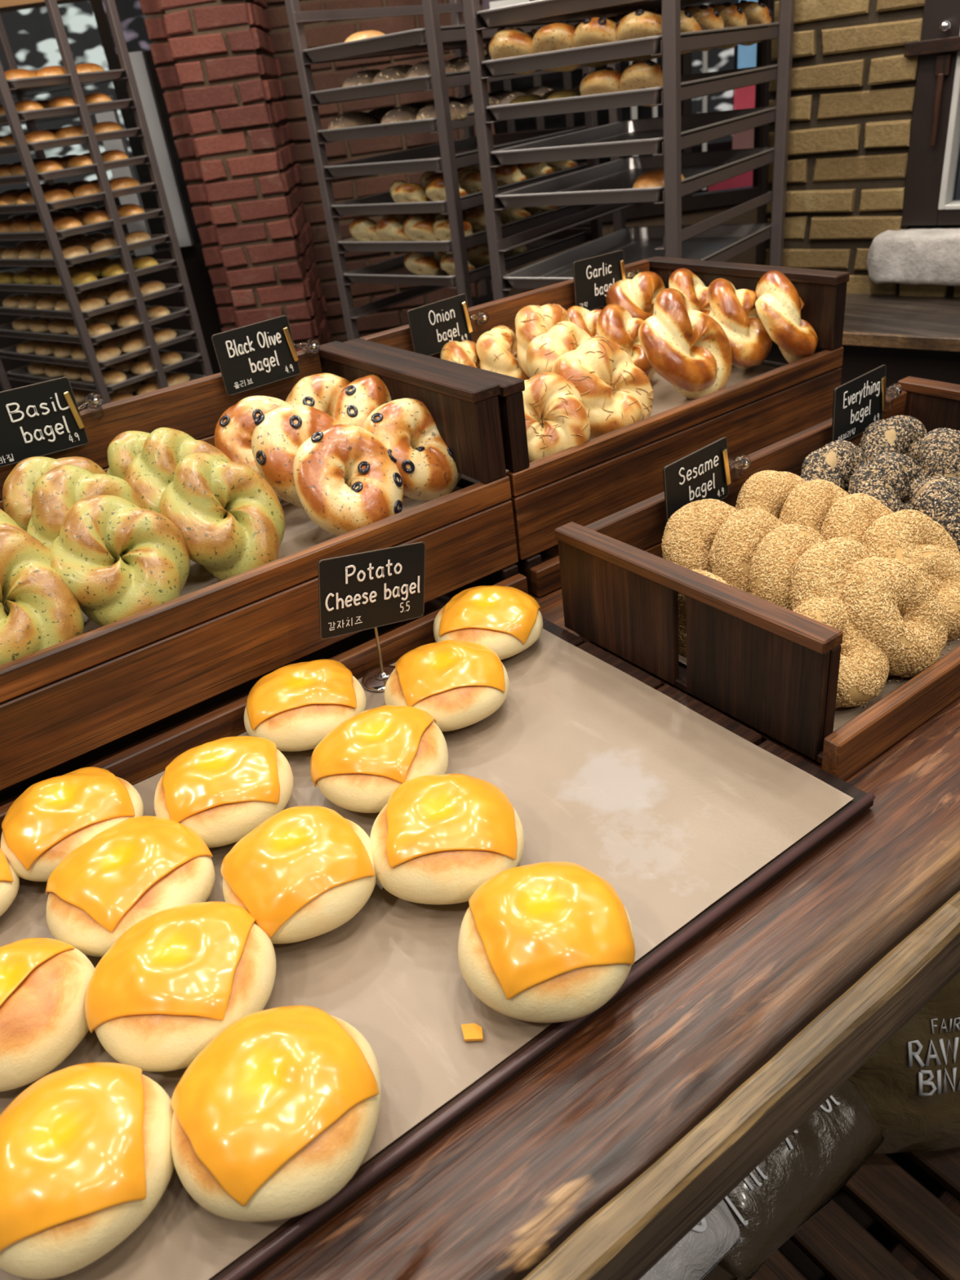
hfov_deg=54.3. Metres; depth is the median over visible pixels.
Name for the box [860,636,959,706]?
sesame seeds
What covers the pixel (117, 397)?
bread roll
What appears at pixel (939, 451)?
bagel
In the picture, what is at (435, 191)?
roll
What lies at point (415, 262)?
roll
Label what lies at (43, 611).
bagel
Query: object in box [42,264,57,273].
bread roll
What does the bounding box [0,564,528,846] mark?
crate
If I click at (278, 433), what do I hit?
bagel
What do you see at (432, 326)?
price sign
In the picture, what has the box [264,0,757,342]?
wall
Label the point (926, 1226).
pallet
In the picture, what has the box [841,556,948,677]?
bagel
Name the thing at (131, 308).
bread roll
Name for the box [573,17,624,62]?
bagel
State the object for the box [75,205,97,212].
bread roll
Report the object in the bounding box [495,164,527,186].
roll
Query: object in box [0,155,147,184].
sheet pan
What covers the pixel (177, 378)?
bread roll
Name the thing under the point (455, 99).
bread roll
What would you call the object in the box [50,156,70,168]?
bread roll
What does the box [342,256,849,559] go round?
crate
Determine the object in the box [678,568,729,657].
bagel
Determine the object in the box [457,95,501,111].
bread roll
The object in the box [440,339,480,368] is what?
bagel
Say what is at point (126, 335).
bread roll
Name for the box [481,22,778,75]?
sheet pan
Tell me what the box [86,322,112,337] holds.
bread roll
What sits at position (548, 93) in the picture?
bread roll
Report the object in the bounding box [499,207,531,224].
roll
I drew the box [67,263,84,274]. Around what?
bread roll
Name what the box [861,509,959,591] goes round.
bagel
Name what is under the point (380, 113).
bread roll
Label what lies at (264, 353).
price sign
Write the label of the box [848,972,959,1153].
bag
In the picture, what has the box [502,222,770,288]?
sheet pan
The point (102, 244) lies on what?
bread roll
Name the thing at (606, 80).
bagel
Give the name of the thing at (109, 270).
bread roll
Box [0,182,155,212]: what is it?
sheet pan
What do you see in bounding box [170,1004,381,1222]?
bun
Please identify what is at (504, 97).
bread roll
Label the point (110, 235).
bread roll
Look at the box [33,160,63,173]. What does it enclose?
bread roll
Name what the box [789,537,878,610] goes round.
bagel
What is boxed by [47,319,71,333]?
bread roll
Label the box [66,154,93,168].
bread roll
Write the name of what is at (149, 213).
sheet pan
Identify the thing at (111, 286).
bread roll
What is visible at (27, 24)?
window
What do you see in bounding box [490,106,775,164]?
sheet pan
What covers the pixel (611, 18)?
bagel
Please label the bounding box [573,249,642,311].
price sign
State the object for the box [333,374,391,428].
bagel
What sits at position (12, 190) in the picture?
bread roll
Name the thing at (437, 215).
roll
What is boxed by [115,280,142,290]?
bread roll
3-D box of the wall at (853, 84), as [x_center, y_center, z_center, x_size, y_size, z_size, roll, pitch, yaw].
[1.858,-1.045,1.323,2.944,2.908,0.200,17,39,36]
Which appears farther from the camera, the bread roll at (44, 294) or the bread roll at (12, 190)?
the bread roll at (44, 294)
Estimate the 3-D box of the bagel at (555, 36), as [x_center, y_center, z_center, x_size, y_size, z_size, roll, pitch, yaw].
[0.153,-1.150,1.816,0.106,0.085,0.100,3,33,18]
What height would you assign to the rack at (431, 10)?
2.599 m
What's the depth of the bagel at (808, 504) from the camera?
0.94 m
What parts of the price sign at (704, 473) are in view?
clip plate, clip arm, clip knob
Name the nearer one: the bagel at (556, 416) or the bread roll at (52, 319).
the bagel at (556, 416)
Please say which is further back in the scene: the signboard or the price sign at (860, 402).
the signboard
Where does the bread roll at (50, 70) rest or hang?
on the sheet pan at (24, 86)
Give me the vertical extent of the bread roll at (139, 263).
0.039 m
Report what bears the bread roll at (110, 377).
on the sheet pan at (187, 357)
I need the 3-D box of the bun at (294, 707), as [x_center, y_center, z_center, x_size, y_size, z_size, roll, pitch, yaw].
[-0.163,0.059,0.865,0.112,0.054,0.115,-26,35,-27]
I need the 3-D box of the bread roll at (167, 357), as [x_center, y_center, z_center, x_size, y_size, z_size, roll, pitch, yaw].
[-1.025,-0.932,3.088,0.077,0.039,0.105,-26,35,-28]
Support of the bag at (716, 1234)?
on the bag
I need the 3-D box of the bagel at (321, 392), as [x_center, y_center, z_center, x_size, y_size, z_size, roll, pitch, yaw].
[-0.181,-0.264,1.142,0.120,0.112,0.084,-24,34,-25]
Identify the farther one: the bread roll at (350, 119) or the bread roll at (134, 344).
the bread roll at (134, 344)
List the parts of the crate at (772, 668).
board, corner post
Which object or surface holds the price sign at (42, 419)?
attached to the crate at (62, 702)
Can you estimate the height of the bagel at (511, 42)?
0.084 m
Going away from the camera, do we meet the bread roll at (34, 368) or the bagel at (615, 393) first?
the bagel at (615, 393)
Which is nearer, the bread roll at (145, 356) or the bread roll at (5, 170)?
the bread roll at (5, 170)
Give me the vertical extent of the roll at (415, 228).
0.083 m
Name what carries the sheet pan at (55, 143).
on the rack at (52, 7)
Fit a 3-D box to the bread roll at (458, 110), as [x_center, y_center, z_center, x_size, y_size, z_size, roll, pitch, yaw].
[-0.087,-1.220,2.171,0.102,0.054,0.156,19,40,37]
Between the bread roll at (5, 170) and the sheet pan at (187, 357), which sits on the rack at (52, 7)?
the sheet pan at (187, 357)
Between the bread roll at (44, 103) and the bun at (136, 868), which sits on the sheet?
the bun at (136, 868)
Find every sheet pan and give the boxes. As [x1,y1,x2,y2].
[0,69,124,99]
[0,98,133,126]
[0,127,140,155]
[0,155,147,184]
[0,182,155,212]
[0,208,162,239]
[0,234,168,264]
[0,259,175,291]
[0,282,182,316]
[0,305,188,342]
[0,328,195,366]
[6,349,200,390]
[76,371,206,408]
[302,24,491,62]
[310,69,470,103]
[317,111,474,142]
[324,125,585,177]
[330,162,586,215]
[337,204,576,251]
[343,227,591,286]
[476,0,724,26]
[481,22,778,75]
[485,64,777,120]
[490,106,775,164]
[494,146,773,208]
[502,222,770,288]
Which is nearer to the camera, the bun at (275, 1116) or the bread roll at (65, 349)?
the bun at (275, 1116)
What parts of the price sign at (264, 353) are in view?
clip plate, clip arm, clip knob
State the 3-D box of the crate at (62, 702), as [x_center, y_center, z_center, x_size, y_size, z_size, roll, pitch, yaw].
[-0.404,-0.078,0.944,0.832,0.204,0.352,-26,35,-27]
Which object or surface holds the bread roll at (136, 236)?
on the sheet pan at (155, 239)
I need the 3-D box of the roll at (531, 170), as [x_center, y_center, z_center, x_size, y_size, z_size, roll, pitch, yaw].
[0.147,-1.252,2.497,0.104,0.071,0.097,-1,31,11]
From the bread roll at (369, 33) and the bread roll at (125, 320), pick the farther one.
the bread roll at (125, 320)
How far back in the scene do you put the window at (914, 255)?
2.04 m
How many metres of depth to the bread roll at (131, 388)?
3.08 m
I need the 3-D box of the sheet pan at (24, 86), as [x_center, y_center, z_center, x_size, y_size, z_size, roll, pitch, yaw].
[-1.365,-1.611,2.737,0.629,0.020,0.368,16,38,34]
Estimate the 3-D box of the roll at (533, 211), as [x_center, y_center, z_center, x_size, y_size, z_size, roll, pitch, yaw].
[0.168,-1.175,2.535,0.104,0.078,0.095,18,39,36]
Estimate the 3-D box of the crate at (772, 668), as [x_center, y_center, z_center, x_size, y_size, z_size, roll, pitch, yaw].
[0.416,-0.110,0.971,0.592,0.127,0.335,-26,35,-27]
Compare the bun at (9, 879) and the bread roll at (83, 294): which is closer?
the bun at (9, 879)
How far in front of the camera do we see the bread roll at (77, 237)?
3.05 m
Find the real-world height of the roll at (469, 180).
0.075 m
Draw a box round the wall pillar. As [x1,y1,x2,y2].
[138,0,332,351]
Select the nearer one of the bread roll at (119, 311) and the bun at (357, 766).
the bun at (357, 766)
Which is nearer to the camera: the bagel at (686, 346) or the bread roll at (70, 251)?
the bagel at (686, 346)
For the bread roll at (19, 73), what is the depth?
2.49 m
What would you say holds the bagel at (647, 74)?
in the sheet pan at (652, 95)
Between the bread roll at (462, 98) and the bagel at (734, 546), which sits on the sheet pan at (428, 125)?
the bread roll at (462, 98)
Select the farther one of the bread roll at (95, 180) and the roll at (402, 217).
the bread roll at (95, 180)
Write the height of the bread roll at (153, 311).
0.039 m
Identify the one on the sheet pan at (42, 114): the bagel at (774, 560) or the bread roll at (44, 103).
the bread roll at (44, 103)
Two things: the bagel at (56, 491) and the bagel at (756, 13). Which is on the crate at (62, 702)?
the bagel at (56, 491)
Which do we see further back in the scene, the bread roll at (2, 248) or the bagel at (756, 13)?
the bread roll at (2, 248)
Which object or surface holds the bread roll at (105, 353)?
on the sheet pan at (182, 335)
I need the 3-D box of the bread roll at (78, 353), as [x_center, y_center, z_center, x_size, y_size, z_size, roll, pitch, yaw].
[-1.249,-0.914,2.965,0.077,0.039,0.105,0,32,13]
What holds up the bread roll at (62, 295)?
on the sheet pan at (170, 288)
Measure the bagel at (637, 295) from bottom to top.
0.115 m
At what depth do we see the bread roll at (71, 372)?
3.04 m
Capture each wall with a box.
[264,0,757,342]
[764,0,959,297]
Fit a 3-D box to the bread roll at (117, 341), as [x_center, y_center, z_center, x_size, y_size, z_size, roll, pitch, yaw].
[-1.180,-0.966,3.036,0.077,0.039,0.105,1,32,14]
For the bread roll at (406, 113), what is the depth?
2.19 m
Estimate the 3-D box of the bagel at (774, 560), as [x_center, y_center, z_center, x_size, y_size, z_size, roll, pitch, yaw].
[0.298,-0.056,0.876,0.105,0.096,0.077,-25,35,-27]
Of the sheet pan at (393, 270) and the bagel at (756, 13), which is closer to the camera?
the bagel at (756, 13)
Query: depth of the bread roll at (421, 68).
2.10 m
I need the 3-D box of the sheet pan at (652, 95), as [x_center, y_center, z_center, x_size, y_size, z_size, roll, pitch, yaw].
[0.341,-1.176,2.006,0.400,0.028,0.609,15,38,33]
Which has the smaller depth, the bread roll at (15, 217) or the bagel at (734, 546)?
the bagel at (734, 546)
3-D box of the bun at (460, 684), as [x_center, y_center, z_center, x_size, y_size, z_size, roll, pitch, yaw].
[-0.031,0.039,0.865,0.115,0.057,0.114,-24,34,-25]
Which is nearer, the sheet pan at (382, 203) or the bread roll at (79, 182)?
the sheet pan at (382, 203)
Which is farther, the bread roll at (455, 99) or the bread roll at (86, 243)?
the bread roll at (86, 243)
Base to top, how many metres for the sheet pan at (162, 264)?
0.020 m
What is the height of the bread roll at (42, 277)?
0.039 m
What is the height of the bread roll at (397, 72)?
0.054 m
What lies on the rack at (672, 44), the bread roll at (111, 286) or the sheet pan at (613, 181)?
the sheet pan at (613, 181)
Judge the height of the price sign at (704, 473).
0.074 m
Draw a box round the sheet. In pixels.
[0,628,853,1279]
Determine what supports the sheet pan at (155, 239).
on the rack at (52, 7)
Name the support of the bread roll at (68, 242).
on the sheet pan at (155, 239)
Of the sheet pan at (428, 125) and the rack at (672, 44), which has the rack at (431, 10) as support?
the sheet pan at (428, 125)
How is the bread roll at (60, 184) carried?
on the sheet pan at (144, 187)
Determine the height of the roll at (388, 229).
0.079 m
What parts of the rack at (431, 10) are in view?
post, post, post, post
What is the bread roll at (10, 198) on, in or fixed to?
on the sheet pan at (144, 187)
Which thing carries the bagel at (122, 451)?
on the crate at (62, 702)
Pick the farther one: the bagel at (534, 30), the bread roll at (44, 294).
the bread roll at (44, 294)
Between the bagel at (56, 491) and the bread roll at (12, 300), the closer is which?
the bagel at (56, 491)
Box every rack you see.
[0,0,213,409]
[284,0,602,341]
[462,0,795,300]
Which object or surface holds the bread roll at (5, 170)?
on the sheet pan at (135, 160)
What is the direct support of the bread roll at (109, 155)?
on the sheet pan at (135, 160)
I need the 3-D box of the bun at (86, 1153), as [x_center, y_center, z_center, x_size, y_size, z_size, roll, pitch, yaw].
[-0.220,0.279,0.505,0.108,0.062,0.109,-26,35,-27]
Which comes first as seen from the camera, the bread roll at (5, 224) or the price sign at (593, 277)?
the price sign at (593, 277)
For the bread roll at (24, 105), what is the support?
on the sheet pan at (42, 114)
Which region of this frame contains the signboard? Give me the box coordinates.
[481,0,537,10]
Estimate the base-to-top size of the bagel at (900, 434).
0.098 m
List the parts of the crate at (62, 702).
board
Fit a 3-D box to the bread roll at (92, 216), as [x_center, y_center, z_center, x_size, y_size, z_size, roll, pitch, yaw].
[-1.145,-1.257,2.788,0.087,0.044,0.118,-26,35,-28]
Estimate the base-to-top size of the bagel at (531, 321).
0.118 m
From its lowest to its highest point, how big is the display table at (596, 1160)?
0.883 m
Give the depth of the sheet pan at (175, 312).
2.96 m
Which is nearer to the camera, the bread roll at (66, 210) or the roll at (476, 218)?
the roll at (476, 218)
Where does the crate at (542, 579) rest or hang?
on the display table at (596, 1160)
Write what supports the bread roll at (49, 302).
on the sheet pan at (170, 288)
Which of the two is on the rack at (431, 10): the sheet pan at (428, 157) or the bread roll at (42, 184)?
the sheet pan at (428, 157)
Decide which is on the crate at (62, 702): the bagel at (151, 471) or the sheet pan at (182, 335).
the bagel at (151, 471)
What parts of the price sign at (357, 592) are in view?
stem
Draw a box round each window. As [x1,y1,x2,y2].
[0,0,223,408]
[485,0,773,265]
[866,0,959,285]
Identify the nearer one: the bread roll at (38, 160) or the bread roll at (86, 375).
the bread roll at (38, 160)
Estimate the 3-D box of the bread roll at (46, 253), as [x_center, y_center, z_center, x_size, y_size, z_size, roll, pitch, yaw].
[-1.280,-1.165,2.816,0.074,0.039,0.113,2,32,16]
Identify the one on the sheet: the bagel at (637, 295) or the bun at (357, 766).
the bun at (357, 766)
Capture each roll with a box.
[0,104,5,115]
[0,133,15,146]
[0,164,14,176]
[0,188,22,193]
[0,191,24,204]
[0,219,14,232]
[0,245,26,258]
[0,246,7,258]
[0,271,16,283]
[2,293,27,307]
[4,68,35,79]
[7,213,27,220]
[9,162,35,175]
[9,217,35,231]
[12,316,35,330]
[13,270,35,284]
[14,100,44,111]
[15,240,39,247]
[16,187,31,192]
[16,190,44,204]
[16,339,44,353]
[17,245,45,258]
[17,294,44,308]
[24,129,57,142]
[24,213,39,219]
[25,264,44,272]
[27,361,50,374]
[28,318,52,332]
[29,217,53,231]
[30,70,38,75]
[30,271,53,284]
[31,289,52,297]
[32,159,48,162]
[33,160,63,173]
[35,65,66,76]
[35,240,48,248]
[35,295,62,309]
[35,341,62,355]
[36,99,49,108]
[40,183,51,187]
[40,245,66,258]
[40,314,59,321]
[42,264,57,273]
[43,188,73,202]
[44,128,58,133]
[44,156,59,159]
[44,364,67,377]
[47,96,75,108]
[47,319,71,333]
[48,182,69,186]
[48,271,72,284]
[49,212,66,218]
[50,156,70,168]
[50,290,66,297]
[52,216,82,231]
[53,296,83,311]
[53,342,80,357]
[54,125,84,138]
[55,184,78,193]
[56,207,77,213]
[58,238,77,247]
[58,315,73,322]
[62,154,76,157]
[62,245,88,258]
[62,365,85,379]
[63,211,85,225]
[64,232,87,240]
[65,321,89,335]
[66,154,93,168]
[67,180,88,185]
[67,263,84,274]
[70,271,97,284]
[71,182,101,197]
[71,238,97,252]
[71,344,98,359]
[72,386,93,403]
[75,62,105,73]
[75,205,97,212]
[75,288,94,298]
[78,259,93,266]
[78,297,106,311]
[80,209,109,225]
[80,263,103,277]
[80,368,104,382]
[82,231,106,239]
[83,314,98,324]
[84,92,111,103]
[85,288,114,302]
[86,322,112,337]
[87,179,109,182]
[89,238,116,252]
[91,256,112,266]
[93,121,124,133]
[93,339,105,347]
[93,390,115,397]
[94,204,116,212]
[94,311,119,325]
[94,345,121,361]
[97,280,123,290]
[100,263,124,277]
[101,149,128,162]
[102,232,127,239]
[102,334,128,348]
[102,365,111,369]
[102,369,126,385]
[106,288,132,304]
[108,257,133,265]
[108,306,126,315]
[109,176,140,190]
[109,359,133,372]
[110,392,133,402]
[114,381,142,394]
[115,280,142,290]
[115,313,139,328]
[116,203,145,217]
[120,337,146,352]
[121,331,131,338]
[122,304,146,314]
[124,231,151,244]
[128,327,155,338]
[128,355,137,360]
[130,360,153,374]
[132,256,158,270]
[136,382,159,395]
[137,351,159,361]
[139,280,165,295]
[143,371,168,383]
[146,305,170,319]
[153,328,177,343]
[159,351,182,365]
[165,372,190,386]
[327,111,378,129]
[342,69,381,87]
[344,30,385,42]
[349,217,386,241]
[368,106,396,124]
[372,64,413,83]
[375,217,412,241]
[380,104,423,128]
[382,213,408,222]
[390,180,430,202]
[402,102,427,106]
[403,215,439,240]
[404,60,457,78]
[404,251,439,275]
[407,213,434,220]
[414,100,469,119]
[420,170,443,189]
[421,99,454,106]
[425,177,467,201]
[431,97,460,102]
[432,217,473,240]
[433,212,466,221]
[433,251,453,263]
[440,253,475,275]
[448,56,469,71]
[456,95,472,101]
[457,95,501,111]
[457,164,479,181]
[458,169,482,194]
[463,204,484,213]
[464,208,502,233]
[466,244,489,266]
[484,53,491,61]
[488,90,507,95]
[490,90,525,103]
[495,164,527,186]
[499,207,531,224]
[502,235,528,257]
[508,93,544,104]
[516,161,554,178]
[518,86,552,96]
[523,205,560,215]
[541,88,566,99]
[546,89,581,99]
[546,160,577,172]
[632,168,684,188]
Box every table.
[0,544,959,1279]
[764,293,959,387]
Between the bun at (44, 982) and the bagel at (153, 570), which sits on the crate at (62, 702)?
the bagel at (153, 570)
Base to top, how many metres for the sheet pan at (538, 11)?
0.028 m
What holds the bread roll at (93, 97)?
on the sheet pan at (42, 114)
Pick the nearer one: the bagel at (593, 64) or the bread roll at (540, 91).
the bagel at (593, 64)
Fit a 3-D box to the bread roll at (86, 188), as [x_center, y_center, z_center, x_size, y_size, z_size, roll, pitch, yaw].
[-1.148,-1.322,2.753,0.087,0.044,0.118,3,32,17]
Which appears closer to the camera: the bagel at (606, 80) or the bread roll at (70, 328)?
the bagel at (606, 80)
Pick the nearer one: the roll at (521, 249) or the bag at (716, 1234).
the bag at (716, 1234)
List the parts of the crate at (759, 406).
board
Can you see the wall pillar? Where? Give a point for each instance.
(218, 72)
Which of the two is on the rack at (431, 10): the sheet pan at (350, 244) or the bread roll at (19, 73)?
the sheet pan at (350, 244)
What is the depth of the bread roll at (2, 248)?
2.98 m
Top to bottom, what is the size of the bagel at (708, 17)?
0.080 m
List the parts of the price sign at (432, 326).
clip plate, clip arm, clip knob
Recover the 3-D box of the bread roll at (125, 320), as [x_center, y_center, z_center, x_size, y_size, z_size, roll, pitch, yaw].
[-1.104,-1.004,2.939,0.077,0.039,0.105,-29,37,-31]
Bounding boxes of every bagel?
[0,508,27,616]
[0,528,84,665]
[2,456,106,531]
[26,464,145,563]
[48,494,190,626]
[106,431,150,479]
[124,426,231,512]
[159,452,284,581]
[214,395,289,497]
[251,404,346,510]
[285,373,351,417]
[293,424,403,536]
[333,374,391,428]
[363,398,462,501]
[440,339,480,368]
[475,325,529,380]
[488,27,535,74]
[515,303,571,378]
[522,372,591,462]
[526,320,591,377]
[529,27,556,71]
[532,20,579,71]
[551,336,653,439]
[566,306,602,337]
[572,22,607,66]
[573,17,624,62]
[579,66,622,95]
[595,303,655,382]
[604,14,627,61]
[605,271,665,319]
[606,61,621,64]
[613,13,647,61]
[615,8,662,58]
[618,60,662,106]
[638,288,732,399]
[651,7,702,54]
[661,498,738,573]
[668,267,711,315]
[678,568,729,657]
[683,4,724,51]
[706,278,772,368]
[709,1,748,48]
[709,507,783,594]
[733,0,772,45]
[735,470,805,519]
[749,524,826,610]
[755,270,817,363]
[778,479,848,534]
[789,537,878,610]
[792,596,889,707]
[800,440,868,492]
[821,493,893,542]
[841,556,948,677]
[847,452,926,512]
[858,415,927,466]
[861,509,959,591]
[907,544,959,640]
[911,476,959,551]
[917,427,959,479]
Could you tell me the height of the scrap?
0.002 m
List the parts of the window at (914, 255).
stone sill, frame, knob, pane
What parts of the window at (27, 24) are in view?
pane, frame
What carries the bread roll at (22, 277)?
on the sheet pan at (162, 264)
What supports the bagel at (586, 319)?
on the crate at (759, 406)
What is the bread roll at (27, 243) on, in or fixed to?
on the sheet pan at (155, 239)
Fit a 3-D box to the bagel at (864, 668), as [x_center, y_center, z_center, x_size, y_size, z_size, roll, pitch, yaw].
[0.306,0.010,0.801,0.098,0.082,0.089,-17,32,-15]
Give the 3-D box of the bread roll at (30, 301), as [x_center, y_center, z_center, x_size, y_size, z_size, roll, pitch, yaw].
[-1.445,-1.091,3.017,0.074,0.039,0.113,3,32,17]
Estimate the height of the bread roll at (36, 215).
0.044 m
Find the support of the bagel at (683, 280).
on the crate at (759, 406)
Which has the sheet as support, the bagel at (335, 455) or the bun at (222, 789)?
the bun at (222, 789)
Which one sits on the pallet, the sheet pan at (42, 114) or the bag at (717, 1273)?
the bag at (717, 1273)
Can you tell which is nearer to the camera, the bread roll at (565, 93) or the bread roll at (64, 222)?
the bread roll at (565, 93)
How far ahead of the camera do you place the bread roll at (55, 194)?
2.65 m
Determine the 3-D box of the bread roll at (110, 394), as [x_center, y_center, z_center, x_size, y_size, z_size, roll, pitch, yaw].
[-1.233,-0.792,3.045,0.077,0.039,0.105,7,34,23]
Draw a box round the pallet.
[737,1146,959,1279]
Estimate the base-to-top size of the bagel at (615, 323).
0.116 m
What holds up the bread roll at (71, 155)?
on the sheet pan at (135, 160)
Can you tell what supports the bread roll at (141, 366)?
on the sheet pan at (187, 357)
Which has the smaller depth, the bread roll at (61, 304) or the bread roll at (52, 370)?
the bread roll at (61, 304)
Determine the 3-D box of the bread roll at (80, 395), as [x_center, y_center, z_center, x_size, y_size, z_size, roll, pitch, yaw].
[-1.320,-0.812,3.100,0.074,0.039,0.113,5,33,21]
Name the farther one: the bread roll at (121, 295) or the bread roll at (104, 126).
the bread roll at (121, 295)
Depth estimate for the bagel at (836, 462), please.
1.03 m
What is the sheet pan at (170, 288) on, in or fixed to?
on the rack at (52, 7)
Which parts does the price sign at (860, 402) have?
clip plate, clip arm, clip knob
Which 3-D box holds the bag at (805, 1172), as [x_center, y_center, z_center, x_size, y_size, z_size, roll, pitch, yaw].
[0.226,0.476,1.100,0.262,0.152,0.421,-26,35,-27]
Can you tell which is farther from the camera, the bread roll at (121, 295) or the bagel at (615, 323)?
the bread roll at (121, 295)
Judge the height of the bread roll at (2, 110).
0.044 m
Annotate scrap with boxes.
[461,1022,483,1041]
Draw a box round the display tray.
[0,617,875,1279]
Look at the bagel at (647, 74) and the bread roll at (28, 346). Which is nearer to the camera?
the bagel at (647, 74)
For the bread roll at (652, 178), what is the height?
0.047 m
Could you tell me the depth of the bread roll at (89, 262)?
3.08 m
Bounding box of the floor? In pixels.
[777,1152,945,1279]
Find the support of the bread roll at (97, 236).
on the sheet pan at (155, 239)
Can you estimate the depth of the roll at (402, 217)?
2.51 m
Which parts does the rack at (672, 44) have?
post, post, post, post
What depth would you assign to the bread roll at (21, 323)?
3.08 m
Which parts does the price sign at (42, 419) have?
clip plate, clip arm, clip knob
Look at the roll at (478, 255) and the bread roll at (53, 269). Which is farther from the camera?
the bread roll at (53, 269)
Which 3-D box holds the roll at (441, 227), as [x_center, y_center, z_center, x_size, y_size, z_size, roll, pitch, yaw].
[-0.062,-1.004,2.305,0.098,0.072,0.100,-12,31,-7]
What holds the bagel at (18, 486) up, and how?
on the crate at (62, 702)
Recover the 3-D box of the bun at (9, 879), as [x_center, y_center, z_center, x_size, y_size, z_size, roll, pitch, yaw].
[-0.399,0.189,0.707,0.092,0.049,0.097,-26,35,-27]
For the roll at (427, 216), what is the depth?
2.45 m
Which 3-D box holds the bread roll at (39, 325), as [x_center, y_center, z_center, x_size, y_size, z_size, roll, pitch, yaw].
[-1.431,-1.028,3.052,0.077,0.039,0.105,-29,37,-31]
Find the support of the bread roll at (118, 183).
on the sheet pan at (144, 187)
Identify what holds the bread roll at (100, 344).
on the sheet pan at (182, 335)
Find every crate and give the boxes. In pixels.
[0,341,518,791]
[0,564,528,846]
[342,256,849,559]
[456,482,561,597]
[555,376,959,780]
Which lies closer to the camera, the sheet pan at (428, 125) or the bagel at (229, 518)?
the bagel at (229, 518)
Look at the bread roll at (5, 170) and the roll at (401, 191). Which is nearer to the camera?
the roll at (401, 191)
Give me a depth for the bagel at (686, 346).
1.20 m
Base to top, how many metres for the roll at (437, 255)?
0.066 m
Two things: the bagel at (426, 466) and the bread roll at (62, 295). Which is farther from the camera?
the bread roll at (62, 295)
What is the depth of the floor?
1.28 m
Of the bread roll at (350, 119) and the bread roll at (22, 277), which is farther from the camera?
the bread roll at (22, 277)
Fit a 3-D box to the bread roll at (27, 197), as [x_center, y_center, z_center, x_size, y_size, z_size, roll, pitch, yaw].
[-1.306,-1.293,2.741,0.083,0.044,0.127,4,33,19]
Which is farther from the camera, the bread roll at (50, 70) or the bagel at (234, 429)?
the bread roll at (50, 70)
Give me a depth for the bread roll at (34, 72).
2.63 m
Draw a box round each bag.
[640,1199,741,1279]
[701,1264,737,1279]
[716,1079,884,1279]
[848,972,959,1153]
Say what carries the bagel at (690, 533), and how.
in the crate at (772, 668)
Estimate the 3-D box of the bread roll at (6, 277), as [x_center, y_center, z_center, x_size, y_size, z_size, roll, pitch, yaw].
[-1.537,-1.177,3.037,0.077,0.039,0.105,-28,36,-30]
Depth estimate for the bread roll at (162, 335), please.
3.02 m
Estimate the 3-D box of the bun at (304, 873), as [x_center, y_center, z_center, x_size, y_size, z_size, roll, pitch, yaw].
[-0.130,0.164,0.673,0.111,0.062,0.111,-22,34,-22]
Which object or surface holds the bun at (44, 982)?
on the sheet
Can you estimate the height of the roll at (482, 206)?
0.077 m
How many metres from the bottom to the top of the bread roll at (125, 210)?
0.044 m
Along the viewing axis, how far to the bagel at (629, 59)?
1.88 m
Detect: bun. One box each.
[0,766,143,881]
[0,848,19,916]
[0,937,94,1092]
[0,1062,174,1279]
[45,815,214,956]
[84,901,275,1071]
[154,736,293,848]
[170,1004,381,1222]
[220,805,377,943]
[244,658,366,751]
[310,705,448,813]
[369,773,524,904]
[384,640,509,731]
[433,585,542,659]
[457,861,635,1022]
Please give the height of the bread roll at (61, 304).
0.039 m
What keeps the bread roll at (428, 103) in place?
on the sheet pan at (428, 125)
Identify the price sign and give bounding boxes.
[0,377,104,466]
[211,315,319,395]
[317,542,425,692]
[406,293,488,355]
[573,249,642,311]
[662,436,751,523]
[831,364,902,441]
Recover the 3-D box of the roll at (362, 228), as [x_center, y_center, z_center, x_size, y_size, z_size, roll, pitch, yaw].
[-0.289,-1.077,2.471,0.110,0.083,0.085,22,42,40]
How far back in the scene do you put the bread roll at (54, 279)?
2.82 m
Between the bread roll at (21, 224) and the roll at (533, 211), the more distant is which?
the bread roll at (21, 224)
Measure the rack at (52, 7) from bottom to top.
2.649 m
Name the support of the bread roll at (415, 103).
on the sheet pan at (428, 125)
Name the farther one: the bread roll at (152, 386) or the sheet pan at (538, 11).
the bread roll at (152, 386)
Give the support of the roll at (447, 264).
in the sheet pan at (393, 270)
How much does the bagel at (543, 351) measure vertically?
0.115 m
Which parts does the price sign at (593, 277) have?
clip plate, clip arm, clip knob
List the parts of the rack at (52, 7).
post, post, post, post, post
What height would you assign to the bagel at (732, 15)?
0.082 m
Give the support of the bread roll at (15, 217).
on the sheet pan at (149, 213)
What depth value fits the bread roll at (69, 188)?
2.78 m
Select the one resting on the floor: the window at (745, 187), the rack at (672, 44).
the rack at (672, 44)
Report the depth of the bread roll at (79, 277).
2.76 m
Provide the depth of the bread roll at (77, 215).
2.81 m
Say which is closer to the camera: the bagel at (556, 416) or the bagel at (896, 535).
the bagel at (896, 535)
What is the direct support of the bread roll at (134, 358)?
on the sheet pan at (187, 357)
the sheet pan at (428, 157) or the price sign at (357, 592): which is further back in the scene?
the sheet pan at (428, 157)
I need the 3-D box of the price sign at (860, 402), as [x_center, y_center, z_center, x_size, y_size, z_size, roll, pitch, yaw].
[0.456,-0.287,1.119,0.135,0.077,0.029,-26,35,-27]
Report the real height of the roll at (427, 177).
0.080 m

